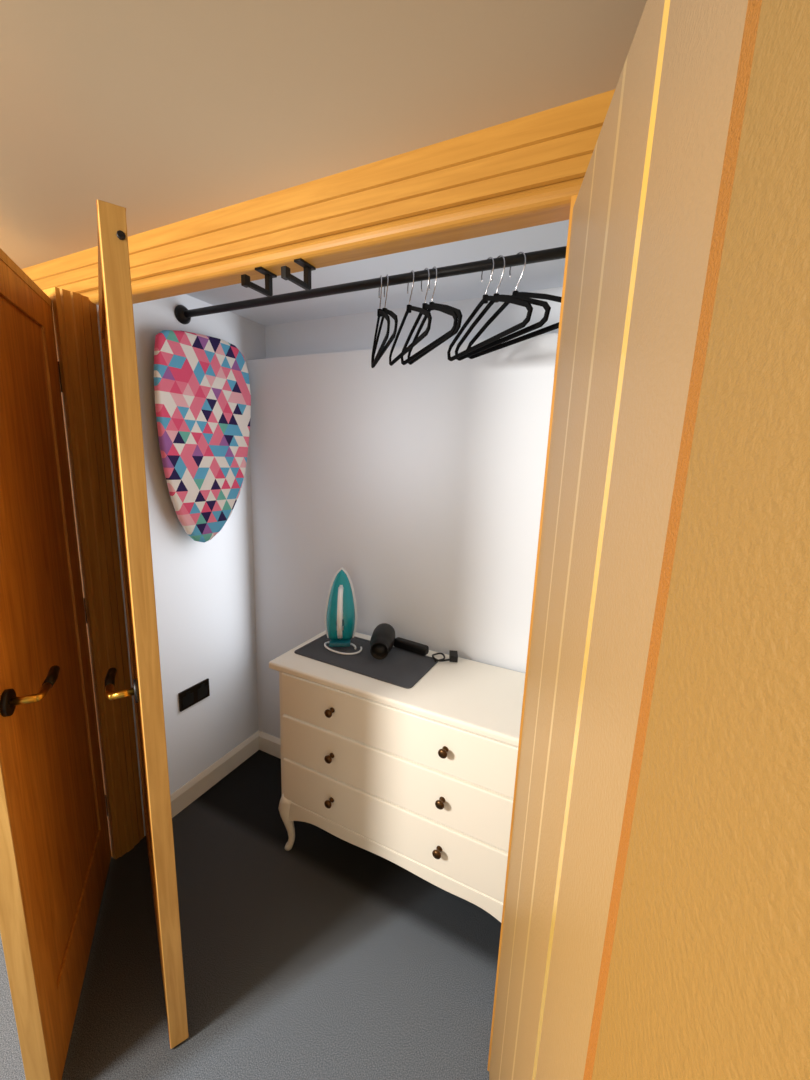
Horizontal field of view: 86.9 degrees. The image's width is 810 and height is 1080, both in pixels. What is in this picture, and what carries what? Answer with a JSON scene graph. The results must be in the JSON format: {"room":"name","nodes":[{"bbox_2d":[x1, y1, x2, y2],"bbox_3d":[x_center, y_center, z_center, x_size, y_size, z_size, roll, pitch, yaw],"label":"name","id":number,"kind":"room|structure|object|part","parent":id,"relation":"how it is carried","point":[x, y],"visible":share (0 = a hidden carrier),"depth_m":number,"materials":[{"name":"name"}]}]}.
{"room":"bedroom","nodes":[
{"label":"bedroom","id":0,"kind":"room"},
{"bbox_2d":[96,294,265,835],"bbox_3d":[-0.895,0.087,1.935,0.120,2.142,0.825,7,12,25],"label":"wall","id":1,"kind":"structure","parent":0,"point":[205,598],"depth_m":1.86,"materials":[{"name":"white paint"}]},
{"bbox_2d":[42,287,143,858],"bbox_3d":[-1.090,0.225,1.524,0.113,2.012,0.114,7,12,25],"label":"trim","id":2,"kind":"structure","parent":1,"relation":"attached to","point":[74,314],"depth_m":1.46,"materials":[{"name":"brown wood"}]},
{"bbox_2d":[96,200,188,1048],"bbox_3d":[-0.809,0.301,1.244,0.108,1.975,0.800,-5,13,-35],"label":"door","id":3,"kind":"structure","parent":1,"relation":"in","point":[116,316],"depth_m":0.93,"materials":[{"name":"brown wood"}]},
{"bbox_3d":[-0.677,0.342,1.020,0.064,0.054,0.163,-5,13,-35],"label":"handle","id":4,"kind":"part","parent":3,"relation":"part of","materials":[{"name":"black"}]},
{"bbox_2d":[178,678,209,711],"bbox_3d":[-0.924,0.680,1.881,0.015,0.086,0.148,7,12,25],"label":"wall socket","id":5,"kind":"object","parent":1,"relation":"attached to","point":[199,691],"visible":1,"depth_m":1.87,"materials":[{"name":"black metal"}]},
{"bbox_2d":[154,330,250,541],"bbox_3d":[-0.816,-0.403,1.755,0.072,0.818,0.440,7,12,25],"label":"ironing board","id":6,"kind":"object","parent":1,"relation":"attached to","point":[202,392],"visible":1,"depth_m":1.69,"materials":[{"name":"multicoloured fabric"}]},
{"bbox_2d":[170,730,259,817],"bbox_3d":[-0.913,1.112,2.012,0.016,0.100,0.624,7,12,25],"label":"baseboard","id":7,"kind":"structure","parent":1,"relation":"attached to","point":[185,795],"depth_m":2.01,"materials":[{"name":"white wood"}]},
{"bbox_2d":[174,246,566,323],"bbox_3d":[0.024,-0.748,1.217,1.949,0.066,0.066,7,12,25],"label":"hanging rod","id":8,"kind":"object","parent":1,"relation":"attached to","point":[183,315],"visible":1,"depth_m":1.25,"materials":[{"name":"black metal"}]},
{"bbox_2d":[371,275,389,367],"bbox_3d":[-0.076,-0.669,1.280,0.015,0.219,0.448,0,11,-10],"label":"clothes hanger","id":9,"kind":"object","parent":8,"relation":"hanging from","point":[380,312],"visible":0.93,"depth_m":1.26,"materials":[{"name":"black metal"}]},
{"bbox_2d":[372,274,397,366],"bbox_3d":[-0.061,-0.667,1.271,0.016,0.219,0.448,0,11,-12],"label":"clothes hanger","id":10,"kind":"object","parent":8,"relation":"hanging from","point":[392,314],"visible":0.8,"depth_m":1.23,"materials":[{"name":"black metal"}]},
{"bbox_2d":[389,270,431,365],"bbox_3d":[0.011,-0.658,1.237,0.016,0.219,0.448,-1,11,-15],"label":"clothes hanger","id":11,"kind":"object","parent":8,"relation":"hanging from","point":[426,313],"visible":0.93,"depth_m":1.22,"materials":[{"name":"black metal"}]},
{"bbox_2d":[401,268,457,364],"bbox_3d":[0.056,-0.653,1.219,0.016,0.219,0.448,-1,11,-18],"label":"clothes hanger","id":12,"kind":"object","parent":8,"relation":"hanging from","point":[425,305],"visible":0.84,"depth_m":1.19,"materials":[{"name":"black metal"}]},
{"bbox_2d":[408,266,462,364],"bbox_3d":[0.075,-0.650,1.208,0.015,0.219,0.448,-1,11,-16],"label":"clothes hanger","id":13,"kind":"object","parent":8,"relation":"hanging from","point":[458,311],"visible":0.75,"depth_m":1.18,"materials":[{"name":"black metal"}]},
{"bbox_2d":[447,257,532,360],"bbox_3d":[0.213,-0.632,1.141,0.015,0.219,0.448,0,11,-19],"label":"clothes hanger","id":14,"kind":"object","parent":8,"relation":"hanging from","point":[486,298],"visible":0.88,"depth_m":1.11,"materials":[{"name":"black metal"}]},
{"bbox_2d":[455,255,550,360],"bbox_3d":[0.241,-0.629,1.131,0.015,0.219,0.448,-3,12,-21],"label":"clothes hanger","id":15,"kind":"object","parent":8,"relation":"hanging from","point":[544,304],"visible":0.73,"depth_m":1.09,"materials":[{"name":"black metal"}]},
{"bbox_2d":[467,252,561,358],"bbox_3d":[0.285,-0.623,1.108,0.015,0.219,0.448,-3,12,-24],"label":"clothes hanger","id":16,"kind":"object","parent":8,"relation":"hanging from","point":[515,293],"visible":0.73,"depth_m":1.10,"materials":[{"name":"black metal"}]},
{"bbox_2d":[0,750,500,1079],"bbox_3d":[-1.051,1.488,0.437,5.000,0.060,4.200,7,12,25],"label":"floor","id":17,"kind":"structure","parent":0,"point":[325,957],"depth_m":1.32,"materials":[{"name":"grey carpet"}]},
{"bbox_2d":[269,630,524,921],"bbox_3d":[0.027,0.870,1.597,1.028,0.800,0.437,7,12,25],"label":"dresser","id":18,"kind":"object","parent":17,"relation":"on","point":[420,778],"visible":0.82,"depth_m":1.40,"materials":[{"name":"white paint"}]},
{"bbox_3d":[-0.465,1.113,1.695,0.068,0.250,0.063,7,12,25],"label":"leg","id":19,"kind":"part","parent":18,"relation":"part of","materials":[{"name":"white paint"}]},
{"bbox_3d":[-0.270,0.938,1.527,0.029,0.029,0.031,7,12,25],"label":"knob","id":20,"kind":"part","parent":18,"relation":"part of","materials":[{"name":"brown metal"}]},
{"bbox_3d":[-0.264,0.761,1.494,0.029,0.029,0.031,7,12,25],"label":"knob","id":21,"kind":"part","parent":18,"relation":"part of","materials":[{"name":"brown metal"}]},
{"bbox_3d":[-0.257,0.589,1.461,0.029,0.029,0.031,7,12,25],"label":"knob","id":22,"kind":"part","parent":18,"relation":"part of","materials":[{"name":"brown metal"}]},
{"bbox_2d":[294,634,436,688],"bbox_3d":[-0.150,0.444,1.640,0.510,0.004,0.250,8,12,27],"label":"placemat","id":23,"kind":"object","parent":18,"relation":"on","point":[401,668],"visible":0.75,"depth_m":1.60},
{"bbox_2d":[324,568,361,654],"bbox_3d":[-0.248,0.276,1.689,0.143,0.299,0.192,-1,11,-18],"label":"iron","id":24,"kind":"object","parent":23,"relation":"on","point":[341,608],"visible":1,"depth_m":1.71,"materials":[{"name":"teal metal"}]},
{"bbox_3d":[-0.254,0.290,1.679,0.028,0.216,0.092,1,3,-5],"label":"handle","id":25,"kind":"part","parent":24,"relation":"part of","materials":[{"name":"white plastic"}]},
{"bbox_3d":[-0.247,0.423,1.685,0.163,0.012,0.097,7,12,25],"label":"cord","id":26,"kind":"part","parent":24,"relation":"part of","materials":[{"name":"white plastic"}]},
{"bbox_2d":[370,623,457,661],"bbox_3d":[0.034,0.400,1.653,0.338,0.094,0.176,3,11,4],"label":"hair dryer","id":27,"kind":"object","parent":23,"relation":"on","point":[383,639],"visible":1,"depth_m":1.64,"materials":[{"name":"black plastic"}]},
{"bbox_3d":[-0.054,0.964,1.451,0.912,0.170,0.017,7,12,25],"label":"drawer","id":28,"kind":"part","parent":18,"relation":"part of","materials":[{"name":"white paint"}]},
{"bbox_3d":[-0.048,0.788,1.418,0.912,0.174,0.017,7,12,25],"label":"drawer","id":29,"kind":"part","parent":18,"relation":"part of","materials":[{"name":"white paint"}]},
{"bbox_3d":[-0.041,0.615,1.385,0.912,0.162,0.017,7,12,25],"label":"drawer","id":30,"kind":"part","parent":18,"relation":"part of","materials":[{"name":"white paint"}]},
{"bbox_3d":[0.103,0.986,1.350,0.029,0.029,0.031,7,12,25],"label":"knob","id":31,"kind":"part","parent":18,"relation":"part of","materials":[{"name":"brown metal"}]},
{"bbox_3d":[0.110,0.809,1.316,0.029,0.029,0.031,7,12,25],"label":"knob","id":32,"kind":"part","parent":18,"relation":"part of","materials":[{"name":"brown metal"}]},
{"bbox_3d":[0.116,0.636,1.283,0.029,0.029,0.031,7,12,25],"label":"knob","id":33,"kind":"part","parent":18,"relation":"part of","materials":[{"name":"brown metal"}]},
{"bbox_2d":[0,0,646,325],"bbox_3d":[-0.971,-0.671,0.026,5.000,0.064,4.200,7,12,25],"label":"ceiling","id":34,"kind":"structure","parent":0,"point":[165,112],"depth_m":0.73,"materials":[{"name":"beige paint"}]},
{"bbox_2d":[247,287,562,738],"bbox_3d":[0.172,0.158,1.772,2.150,2.142,0.196,7,12,25],"label":"wall","id":35,"kind":"structure","parent":0,"point":[422,481],"depth_m":1.70,"materials":[{"name":"white paint"}]},
{"bbox_2d":[259,731,280,758],"bbox_3d":[0.095,1.177,1.865,1.934,0.100,0.016,7,12,25],"label":"baseboard","id":36,"kind":"structure","parent":35,"relation":"attached to","point":[270,744],"depth_m":2.24,"materials":[{"name":"white wood"}]},
{"bbox_3d":[0.345,0.321,0.948,3.000,2.142,0.090,7,12,25],"label":"wall","id":37,"kind":"structure","parent":0,"visible":0},
{"bbox_2d":[0,248,110,1079],"bbox_3d":[-0.966,0.314,1.143,0.171,1.974,0.723,-3,12,-25],"label":"door","id":38,"kind":"structure","parent":37,"relation":"in","point":[55,849],"depth_m":1.07,"materials":[{"name":"brown wood"}]},
{"bbox_3d":[-0.812,0.322,0.938,0.064,0.054,0.163,-3,12,-25],"label":"handle","id":39,"kind":"part","parent":38,"relation":"part of","materials":[{"name":"black"}]},
{"bbox_2d":[241,267,276,296],"bbox_3d":[-0.361,-0.642,1.058,0.022,0.058,0.104,7,12,25],"label":"coat hook","id":40,"kind":"object","parent":37,"relation":"attached to","point":[245,279],"visible":1,"depth_m":1.06,"materials":[{"name":"black metal"}]},
{"bbox_2d":[281,258,315,290],"bbox_3d":[-0.251,-0.628,1.006,0.022,0.058,0.104,7,12,25],"label":"coat hook","id":41,"kind":"object","parent":37,"relation":"attached to","point":[285,271],"visible":1,"depth_m":1.01,"materials":[{"name":"black metal"}]},
{"bbox_2d":[22,89,614,304],"bbox_3d":[-0.729,-0.793,1.240,2.570,0.142,0.071,7,12,25],"label":"trim","id":42,"kind":"structure","parent":37,"relation":"attached to","point":[523,172],"depth_m":0.89,"materials":[{"name":"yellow wood"}]},
{"bbox_2d":[487,195,577,1070],"bbox_3d":[0.327,0.390,0.949,0.116,2.005,0.115,7,12,25],"label":"trim","id":43,"kind":"structure","parent":37,"relation":"attached to","point":[574,197],"depth_m":0.86,"materials":[{"name":"brown wood"}]},
{"bbox_2d":[489,0,809,1079],"bbox_3d":[0.208,0.467,0.557,0.042,1.977,0.830,4,11,10],"label":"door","id":44,"kind":"structure","parent":37,"relation":"in","point":[656,924],"depth_m":0.27,"materials":[{"name":"brown wood"}]}
]}

